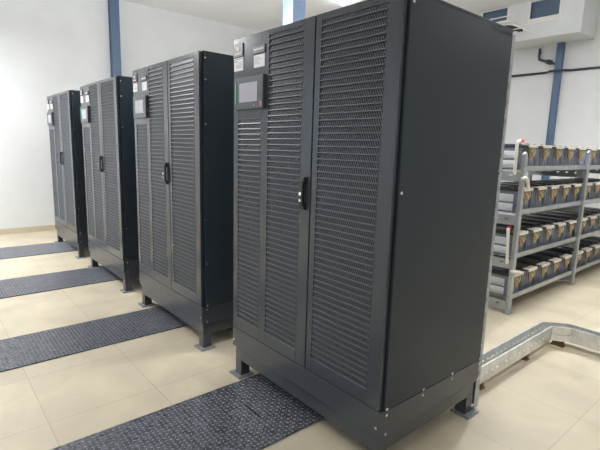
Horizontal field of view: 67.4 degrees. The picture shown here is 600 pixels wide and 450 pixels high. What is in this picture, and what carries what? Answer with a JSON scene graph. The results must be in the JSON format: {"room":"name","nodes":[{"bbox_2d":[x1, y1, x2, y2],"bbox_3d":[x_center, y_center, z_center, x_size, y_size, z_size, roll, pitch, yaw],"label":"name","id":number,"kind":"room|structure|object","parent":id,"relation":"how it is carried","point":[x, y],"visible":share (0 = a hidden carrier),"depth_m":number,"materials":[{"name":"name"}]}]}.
{"room":"electrical room","nodes":[
{"label":"electrical room","id":0,"kind":"room"},
{"bbox_2d":[0,0,259,228],"bbox_3d":[-3.205,-1.854,7.626,11.150,3.720,0.200,-7,13,-40],"label":"wall","id":1,"kind":"structure","parent":0,"point":[48,47],"depth_m":6.94,"materials":[{"name":"paint"}]},
{"bbox_2d":[0,225,56,234],"bbox_3d":[-3.188,-0.048,7.855,10.750,0.085,0.012,-7,13,-40],"label":"baseboard","id":2,"kind":"structure","parent":1,"relation":"attached to","point":[46,227],"depth_m":6.97,"materials":[{"name":"tile"}]},
{"bbox_2d":[0,230,599,449],"bbox_3d":[0.175,0.813,3.949,11.150,0.100,10.860,-7,13,-40],"label":"floor","id":3,"kind":"structure","parent":0,"point":[550,400],"depth_m":2.78,"materials":[{"name":"beige tile"}]},
{"bbox_2d":[0,241,88,259],"bbox_3d":[-3.884,0.370,5.535,3.050,0.010,0.660,-7,13,-40],"label":"cover","id":4,"kind":"object","parent":3,"relation":"on","point":[45,248],"visible":0.61,"depth_m":5.86,"materials":[{"name":"grey"}]},
{"bbox_2d":[0,266,120,298],"bbox_3d":[-2.843,0.608,4.323,3.050,0.010,0.630,-7,13,-40],"label":"cover","id":5,"kind":"object","parent":3,"relation":"on","point":[26,285],"visible":0.73,"depth_m":4.58,"materials":[{"name":"grey"}]},
{"bbox_2d":[47,90,88,258],"bbox_3d":[-2.752,-0.694,6.035,0.875,2.000,1.185,-7,13,-40],"label":"tall cabinet","id":6,"kind":"object","parent":3,"relation":"on","point":[63,115],"visible":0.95,"depth_m":5.54,"materials":[{"name":"grey metal"}]},
{"bbox_2d":[50,129,58,217],"bbox_3d":[-3.326,-0.696,6.097,0.012,1.180,0.215,-7,13,-40],"label":"vent grille","id":7,"kind":"object","parent":6,"relation":"attached to","point":[52,138],"depth_m":6.11,"materials":[{"name":"grey metal"}]},
{"bbox_2d":[53,95,64,220],"bbox_3d":[-3.126,-0.853,5.836,0.012,1.590,0.263,-7,13,-40],"label":"vent grille","id":8,"kind":"object","parent":6,"relation":"attached to","point":[56,121],"depth_m":5.85,"materials":[{"name":"grey metal"}]},
{"bbox_2d":[60,93,74,226],"bbox_3d":[-2.850,-0.788,5.515,0.012,1.585,0.358,-7,13,-40],"label":"vent grille","id":9,"kind":"object","parent":6,"relation":"attached to","point":[64,106],"depth_m":5.52,"materials":[{"name":"grey metal"}]},
{"bbox_2d":[0,306,188,371],"bbox_3d":[-1.817,0.842,3.128,3.050,0.010,0.525,-7,13,-40],"label":"cover","id":10,"kind":"object","parent":3,"relation":"on","point":[37,347],"visible":0.71,"depth_m":3.29,"materials":[{"name":"grey"}]},
{"bbox_2d":[80,76,139,292],"bbox_3d":[-1.713,-0.457,4.825,0.875,2.000,1.185,-7,13,-40],"label":"tall cabinet","id":11,"kind":"object","parent":3,"relation":"on","point":[106,109],"visible":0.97,"depth_m":4.33,"materials":[{"name":"grey metal"}]},
{"bbox_2d":[84,127,94,237],"bbox_3d":[-2.287,-0.458,4.886,0.012,1.180,0.215,-7,13,-40],"label":"vent grille","id":12,"kind":"object","parent":11,"relation":"attached to","point":[87,137],"depth_m":4.89,"materials":[{"name":"grey metal"}]},
{"bbox_2d":[89,84,103,242],"bbox_3d":[-2.088,-0.616,4.626,0.012,1.590,0.263,-7,13,-40],"label":"vent grille","id":13,"kind":"object","parent":11,"relation":"attached to","point":[93,88],"depth_m":4.63,"materials":[{"name":"grey metal"}]},
{"bbox_2d":[101,80,119,251],"bbox_3d":[-1.812,-0.550,4.304,0.012,1.585,0.358,-7,13,-40],"label":"vent grille","id":14,"kind":"object","parent":11,"relation":"attached to","point":[108,117],"depth_m":4.30,"materials":[{"name":"grey metal"}]},
{"bbox_2d":[108,0,121,76],"bbox_3d":[-3.042,-1.830,7.513,0.162,3.720,0.172,-7,13,-40],"label":"steel column","id":15,"kind":"structure","parent":3,"relation":"on","point":[113,5],"depth_m":7.28,"materials":[{"name":"blue metal"}]},
{"bbox_2d":[132,50,233,351],"bbox_3d":[-0.716,-0.229,3.664,0.875,2.000,1.185,-7,13,-40],"label":"tall cabinet","id":16,"kind":"object","parent":3,"relation":"on","point":[183,106],"visible":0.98,"depth_m":3.17,"materials":[{"name":"grey metal"}]},
{"bbox_2d":[137,124,150,268],"bbox_3d":[-1.290,-0.230,3.725,0.012,1.180,0.215,-7,13,-40],"label":"vent grille","id":17,"kind":"object","parent":16,"relation":"attached to","point":[142,158],"depth_m":3.73,"materials":[{"name":"grey metal"}]},
{"bbox_2d":[148,65,167,277],"bbox_3d":[-1.091,-0.388,3.464,0.012,1.590,0.263,-7,13,-40],"label":"vent grille","id":18,"kind":"object","parent":16,"relation":"attached to","point":[159,263],"depth_m":3.47,"materials":[{"name":"grey metal"}]},
{"bbox_2d":[169,57,195,293],"bbox_3d":[-0.815,-0.322,3.143,0.012,1.585,0.358,-7,13,-40],"label":"vent grille","id":19,"kind":"object","parent":16,"relation":"attached to","point":[178,281],"depth_m":3.14,"materials":[{"name":"grey metal"}]},
{"bbox_2d":[51,373,324,449],"bbox_3d":[-0.864,1.073,1.941,2.950,0.011,0.593,-7,13,-40],"label":"cover","id":20,"kind":"object","parent":3,"relation":"on","point":[253,412],"visible":0.68,"depth_m":2.31,"materials":[{"name":"grey"}]},
{"bbox_2d":[283,0,304,24],"bbox_3d":[-0.070,-1.211,4.401,0.180,3.720,0.190,-7,13,-40],"label":"steel column","id":21,"kind":"structure","parent":3,"relation":"on","point":[293,10],"depth_m":4.23,"materials":[{"name":"blue metal"}]},
{"bbox_2d":[229,0,513,449],"bbox_3d":[0.290,0.001,2.491,0.875,2.000,1.213,-7,13,-40],"label":"tall cabinet","id":22,"kind":"object","parent":3,"relation":"on","point":[368,134],"visible":1,"depth_m":2.05,"materials":[{"name":"grey metal"}]},
{"bbox_2d":[237,118,260,328],"bbox_3d":[-0.290,-0.002,2.559,0.012,1.180,0.220,-7,13,-40],"label":"vent grille","id":23,"kind":"object","parent":22,"relation":"attached to","point":[240,151],"depth_m":2.56,"materials":[{"name":"grey metal"}]},
{"bbox_2d":[265,24,303,349],"bbox_3d":[-0.086,-0.158,2.293,0.012,1.590,0.269,-7,13,-40],"label":"vent grille","id":24,"kind":"object","parent":22,"relation":"attached to","point":[270,44],"depth_m":2.29,"materials":[{"name":"grey metal"}]},
{"bbox_2d":[310,1,388,389],"bbox_3d":[0.197,-0.091,1.964,0.012,1.585,0.367,-7,13,-40],"label":"vent grille","id":25,"kind":"object","parent":22,"relation":"attached to","point":[322,52],"depth_m":1.95,"materials":[{"name":"grey metal"}]},
{"bbox_2d":[472,35,515,407],"bbox_3d":[0.980,0.040,2.385,0.044,1.973,0.106,-7,13,-40],"label":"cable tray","id":26,"kind":"object","parent":22,"relation":"attached to","point":[476,385],"visible":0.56,"depth_m":2.35,"materials":[{"name":"grey metal"}]},
{"bbox_2d":[489,14,532,34],"bbox_3d":[0.727,-1.020,2.495,0.226,0.059,0.995,-7,13,-40],"label":"wire basket","id":27,"kind":"object","parent":22,"relation":"on","point":[512,15],"visible":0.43,"depth_m":2.14,"materials":[{"name":"grey metal"}]},
{"bbox_2d":[506,25,520,31],"bbox_3d":[1.003,-0.959,2.197,0.150,0.030,0.028,3,10,6],"label":"cable","id":28,"kind":"object","parent":27,"relation":"in","point":[508,26],"visible":0.43,"depth_m":2.19,"materials":[{"name":"black plastic"}]},
{"bbox_2d":[479,321,599,389],"bbox_3d":[2.629,1.139,1.706,1.370,0.155,3.735,-7,13,-40],"label":"cable tray","id":29,"kind":"object","parent":3,"relation":"on","point":[559,333],"visible":0.85,"depth_m":3.20,"materials":[{"name":"metal"}]},
{"bbox_2d":[488,150,599,314],"bbox_3d":[2.859,-0.109,5.103,3.120,1.474,0.635,-7,13,-40],"label":"rack","id":30,"kind":"object","parent":3,"relation":"on","point":[582,171],"visible":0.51,"depth_m":4.30,"materials":[{"name":"grey metal"}]},
{"bbox_2d":[489,265,523,296],"bbox_3d":[1.825,0.499,4.318,0.258,0.228,0.554,-7,13,-40],"label":"battery","id":31,"kind":"object","parent":30,"relation":"on","point":[498,283],"visible":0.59,"depth_m":4.14,"materials":[{"name":"white plastic"}]},
{"bbox_2d":[510,270,521,274],"bbox_3d":[1.905,0.417,3.949,0.045,0.092,0.271,10,13,41],"label":"tube","id":32,"kind":"object","parent":31,"relation":"attached to","point":[511,271],"visible":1,"depth_m":3.89,"materials":[{"name":"white plastic"}]},
{"bbox_2d":[505,226,511,263],"bbox_3d":[1.823,0.174,3.957,0.049,0.329,0.100,5,10,19],"label":"tube","id":33,"kind":"object","parent":30,"relation":"attached to","point":[508,228],"visible":1,"depth_m":3.92,"materials":[{"name":"white plastic"}]},
{"bbox_2d":[493,226,528,255],"bbox_3d":[1.836,0.124,4.254,0.258,0.228,0.554,-7,13,-40],"label":"battery","id":34,"kind":"object","parent":30,"relation":"on","point":[500,234],"visible":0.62,"depth_m":4.08,"materials":[{"name":"white plastic"}]},
{"bbox_2d":[498,185,533,212],"bbox_3d":[1.847,-0.262,4.187,0.258,0.228,0.554,-7,13,-40],"label":"battery","id":35,"kind":"object","parent":30,"relation":"on","point":[508,194],"visible":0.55,"depth_m":4.00,"materials":[{"name":"white plastic"}]},
{"bbox_2d":[520,176,529,189],"bbox_3d":[1.925,-0.355,3.828,0.041,0.121,0.203,11,13,43],"label":"tube","id":36,"kind":"object","parent":35,"relation":"attached to","point":[525,178],"visible":1,"depth_m":3.81,"materials":[{"name":"white plastic"}]},
{"bbox_2d":[500,261,536,289],"bbox_3d":[2.050,0.473,4.506,0.258,0.228,0.554,-7,13,-40],"label":"battery","id":37,"kind":"object","parent":30,"relation":"on","point":[526,278],"visible":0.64,"depth_m":4.30,"materials":[{"name":"white"}]},
{"bbox_2d":[496,223,541,250],"bbox_3d":[2.060,0.099,4.441,0.258,0.228,0.554,-7,13,-40],"label":"battery","id":38,"kind":"object","parent":30,"relation":"on","point":[530,242],"visible":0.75,"depth_m":4.24,"materials":[{"name":"white plastic"}]},
{"bbox_2d":[502,143,538,169],"bbox_3d":[1.857,-0.634,4.123,0.258,0.228,0.554,-7,13,-40],"label":"battery","id":39,"kind":"object","parent":30,"relation":"on","point":[509,149],"visible":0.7,"depth_m":3.94,"materials":[{"name":"white plastic"}]},
{"bbox_2d":[513,139,524,174],"bbox_3d":[1.866,-0.584,3.842,0.135,0.302,0.034,-8,14,-44],"label":"tube","id":40,"kind":"object","parent":39,"relation":"attached to","point":[518,141],"visible":1,"depth_m":3.80,"materials":[{"name":"white plastic"}]},
{"bbox_2d":[493,254,549,284],"bbox_3d":[2.274,0.447,4.693,0.258,0.228,0.554,-7,13,-40],"label":"battery","id":41,"kind":"object","parent":30,"relation":"on","point":[541,265],"visible":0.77,"depth_m":4.51,"materials":[{"name":"white"}]},
{"bbox_2d":[500,183,546,207],"bbox_3d":[2.071,-0.288,4.375,0.258,0.228,0.554,-7,13,-40],"label":"battery","id":42,"kind":"object","parent":30,"relation":"on","point":[535,200],"visible":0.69,"depth_m":4.17,"materials":[{"name":"white"}]},
{"bbox_2d":[505,218,554,246],"bbox_3d":[2.284,0.073,4.629,0.258,0.228,0.554,-7,13,-40],"label":"battery","id":43,"kind":"object","parent":30,"relation":"on","point":[543,239],"visible":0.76,"depth_m":4.44,"materials":[{"name":"white"}]},
{"bbox_2d":[501,182,559,205],"bbox_3d":[2.295,-0.314,4.562,0.258,0.228,0.554,-7,13,-40],"label":"battery","id":44,"kind":"object","parent":30,"relation":"on","point":[549,193],"visible":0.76,"depth_m":4.37,"materials":[{"name":"white"}]},
{"bbox_2d":[505,217,565,242],"bbox_3d":[2.509,0.047,4.816,0.258,0.228,0.554,-7,13,-40],"label":"battery","id":45,"kind":"object","parent":30,"relation":"on","point":[557,230],"visible":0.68,"depth_m":4.64,"materials":[{"name":"white"}]},
{"bbox_2d":[532,144,551,164],"bbox_3d":[2.081,-0.660,4.311,0.258,0.228,0.554,-7,13,-40],"label":"battery","id":46,"kind":"object","parent":30,"relation":"on","point":[542,152],"visible":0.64,"depth_m":4.09,"materials":[{"name":"white"}]},
{"bbox_2d":[523,253,561,279],"bbox_3d":[2.498,0.421,4.881,0.258,0.228,0.554,-7,13,-40],"label":"battery","id":47,"kind":"object","parent":30,"relation":"on","point":[554,261],"visible":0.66,"depth_m":4.70,"materials":[{"name":"white"}]},
{"bbox_2d":[514,181,570,203],"bbox_3d":[2.520,-0.339,4.750,0.258,0.228,0.554,-7,13,-40],"label":"battery","id":48,"kind":"object","parent":30,"relation":"on","point":[562,191],"visible":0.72,"depth_m":4.56,"materials":[{"name":"white"}]},
{"bbox_2d":[522,214,576,239],"bbox_3d":[2.733,0.021,5.004,0.258,0.228,0.554,-7,13,-40],"label":"battery","id":49,"kind":"object","parent":30,"relation":"on","point":[569,226],"visible":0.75,"depth_m":4.83,"materials":[{"name":"white"}]},
{"bbox_2d":[536,250,571,275],"bbox_3d":[2.723,0.395,5.068,0.258,0.228,0.554,-7,13,-40],"label":"battery","id":50,"kind":"object","parent":30,"relation":"on","point":[564,262],"visible":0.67,"depth_m":4.88,"materials":[{"name":"white"}]},
{"bbox_2d":[529,180,581,201],"bbox_3d":[2.744,-0.365,4.937,0.258,0.228,0.554,-7,13,-40],"label":"battery","id":51,"kind":"object","parent":30,"relation":"on","point":[573,191],"visible":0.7,"depth_m":4.75,"materials":[{"name":"white"}]},
{"bbox_2d":[546,145,564,164],"bbox_3d":[2.306,-0.686,4.498,0.258,0.228,0.554,-7,13,-40],"label":"battery","id":52,"kind":"object","parent":30,"relation":"on","point":[554,152],"visible":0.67,"depth_m":4.28,"materials":[{"name":"white"}]},
{"bbox_2d":[530,212,587,236],"bbox_3d":[2.994,-0.009,5.221,0.258,0.228,0.554,-7,13,-40],"label":"battery","id":53,"kind":"object","parent":30,"relation":"on","point":[573,233],"visible":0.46,"depth_m":5.09,"materials":[{"name":"white plastic"}]},
{"bbox_2d":[547,246,582,270],"bbox_3d":[2.983,0.365,5.286,0.258,0.228,0.554,-7,13,-40],"label":"battery","id":54,"kind":"object","parent":30,"relation":"on","point":[556,249],"visible":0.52,"depth_m":5.09,"materials":[{"name":"white"}]},
{"bbox_2d":[537,180,592,200],"bbox_3d":[3.005,-0.396,5.155,0.258,0.228,0.554,-7,13,-40],"label":"battery","id":55,"kind":"object","parent":30,"relation":"on","point":[578,196],"visible":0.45,"depth_m":4.94,"materials":[{"name":"white plastic"}]},
{"bbox_2d":[558,146,575,164],"bbox_3d":[2.530,-0.712,4.686,0.258,0.228,0.554,-7,13,-40],"label":"battery","id":56,"kind":"object","parent":30,"relation":"on","point":[567,153],"visible":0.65,"depth_m":4.47,"materials":[{"name":"white plastic"}]},
{"bbox_2d":[542,210,596,233],"bbox_3d":[3.218,-0.035,5.409,0.258,0.228,0.554,-7,13,-40],"label":"battery","id":57,"kind":"object","parent":30,"relation":"on","point":[591,218],"visible":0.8,"depth_m":5.25,"materials":[{"name":"white plastic"}]},
{"bbox_2d":[548,179,599,198],"bbox_3d":[3.229,-0.421,5.342,0.258,0.228,0.554,-7,13,-40],"label":"battery","id":58,"kind":"object","parent":30,"relation":"on","point":[594,188],"visible":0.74,"depth_m":5.15,"materials":[{"name":"white plastic"}]},
{"bbox_2d":[550,210,599,231],"bbox_3d":[3.442,-0.061,5.596,0.258,0.228,0.554,-7,13,-40],"label":"battery","id":59,"kind":"object","parent":30,"relation":"on","point":[596,225],"visible":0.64,"depth_m":5.41,"materials":[{"name":"white plastic"}]},
{"bbox_2d":[559,245,591,266],"bbox_3d":[3.208,0.339,5.473,0.258,0.228,0.554,-7,13,-40],"label":"battery","id":60,"kind":"object","parent":30,"relation":"on","point":[586,250],"visible":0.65,"depth_m":5.27,"materials":[{"name":"white plastic"}]},
{"bbox_2d":[570,146,585,164],"bbox_3d":[2.755,-0.738,4.873,0.258,0.228,0.554,-7,13,-40],"label":"battery","id":61,"kind":"object","parent":30,"relation":"on","point":[578,153],"visible":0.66,"depth_m":4.66,"materials":[{"name":"white"}]},
{"bbox_2d":[563,178,599,197],"bbox_3d":[3.453,-0.447,5.530,0.258,0.228,0.554,-7,13,-40],"label":"battery","id":62,"kind":"object","parent":30,"relation":"on","point":[598,191],"visible":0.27,"depth_m":5.35,"materials":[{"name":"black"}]},
{"bbox_2d":[566,178,599,180],"bbox_3d":[3.678,-0.473,5.717,0.258,0.228,0.554,-7,13,-40],"label":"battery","id":63,"kind":"object","parent":30,"relation":"on","point":[566,178],"visible":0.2,"depth_m":5.78,"materials":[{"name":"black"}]},
{"bbox_2d":[570,207,599,210],"bbox_3d":[3.891,-0.113,5.971,0.258,0.228,0.554,-7,13,-40],"label":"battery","id":64,"kind":"object","parent":30,"relation":"on","point":[589,208],"visible":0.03,"depth_m":5.94,"materials":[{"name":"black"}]},
{"bbox_2d":[574,241,599,262],"bbox_3d":[3.432,0.313,5.661,0.258,0.228,0.554,-7,13,-40],"label":"battery","id":65,"kind":"object","parent":30,"relation":"on","point":[595,247],"visible":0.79,"depth_m":5.46,"materials":[{"name":"white"}]},
{"bbox_2d":[580,147,597,164],"bbox_3d":[3.015,-0.768,5.091,0.258,0.228,0.554,-7,13,-40],"label":"battery","id":66,"kind":"object","parent":30,"relation":"on","point":[583,159],"visible":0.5,"depth_m":4.87,"materials":[{"name":"white plastic"}]},
{"bbox_2d":[580,238,599,259],"bbox_3d":[3.656,0.287,5.848,0.258,0.228,0.554,-7,13,-40],"label":"battery","id":67,"kind":"object","parent":30,"relation":"on","point":[584,239],"visible":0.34,"depth_m":5.67,"materials":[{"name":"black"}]},
{"bbox_2d":[584,209,599,228],"bbox_3d":[3.667,-0.087,5.784,0.258,0.228,0.554,-7,13,-40],"label":"battery","id":68,"kind":"object","parent":30,"relation":"on","point":[585,210],"visible":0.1,"depth_m":5.67,"materials":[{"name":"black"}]},
{"bbox_2d":[586,236,599,240],"bbox_3d":[3.881,0.261,6.036,0.258,0.228,0.554,-7,13,-40],"label":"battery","id":69,"kind":"object","parent":30,"relation":"on","point":[590,237],"visible":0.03,"depth_m":5.94,"materials":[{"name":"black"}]},
{"bbox_2d":[591,148,599,164],"bbox_3d":[3.240,-0.794,5.278,0.258,0.228,0.554,-7,13,-40],"label":"battery","id":70,"kind":"object","parent":30,"relation":"on","point":[596,160],"visible":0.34,"depth_m":5.08,"materials":[{"name":"white plastic"}]},
{"bbox_2d":[541,42,565,179],"bbox_3d":[4.085,-1.587,7.267,0.120,3.720,0.130,-7,13,-40],"label":"steel column","id":71,"kind":"structure","parent":3,"relation":"on","point":[559,60],"depth_m":7.18,"materials":[{"name":"blue metal"}]},
{"bbox_2d":[124,0,534,31],"bbox_3d":[0.281,-2.975,3.297,11.150,0.150,10.860,-7,13,-40],"label":"ceiling","id":72,"kind":"structure","parent":0,"point":[258,15],"depth_m":7.55,"materials":[{"name":"paint"}]},
{"bbox_2d":[339,0,346,4],"bbox_3d":[0.676,-3.498,7.051,0.120,0.070,0.120,-7,13,-40],"label":"light","id":73,"kind":"object","parent":72,"relation":"attached to","point":[342,2],"visible":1,"depth_m":7.02,"materials":[{"name":"white plastic"}]},
{"bbox_2d":[497,3,599,236],"bbox_3d":[4.413,-1.553,7.122,0.200,3.720,10.460,-7,13,-40],"label":"wall","id":74,"kind":"structure","parent":0,"point":[578,113],"depth_m":7.21,"materials":[{"name":"paint"}]},
{"bbox_2d":[475,0,599,49],"bbox_3d":[2.977,-3.342,7.984,0.576,0.565,3.870,-7,13,-40],"label":"air duct","id":75,"kind":"object","parent":74,"relation":"attached to","point":[554,21],"visible":0.31,"depth_m":6.75,"materials":[{"name":"metal"}]},
{"bbox_2d":[538,48,554,64],"bbox_3d":[3.992,-2.700,7.228,0.087,0.299,0.332,-5,12,-36],"label":"pipe","id":76,"kind":"object","parent":74,"relation":"attached to","point":[548,61],"visible":1,"depth_m":7.26,"materials":[{"name":"grey"}]},
{"bbox_2d":[512,66,599,76],"bbox_3d":[4.354,-2.377,6.803,0.152,0.050,8.100,-7,13,-40],"label":"conduit","id":77,"kind":"object","parent":74,"relation":"attached to","point":[595,67],"visible":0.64,"depth_m":7.04,"materials":[{"name":"grey plastic"}]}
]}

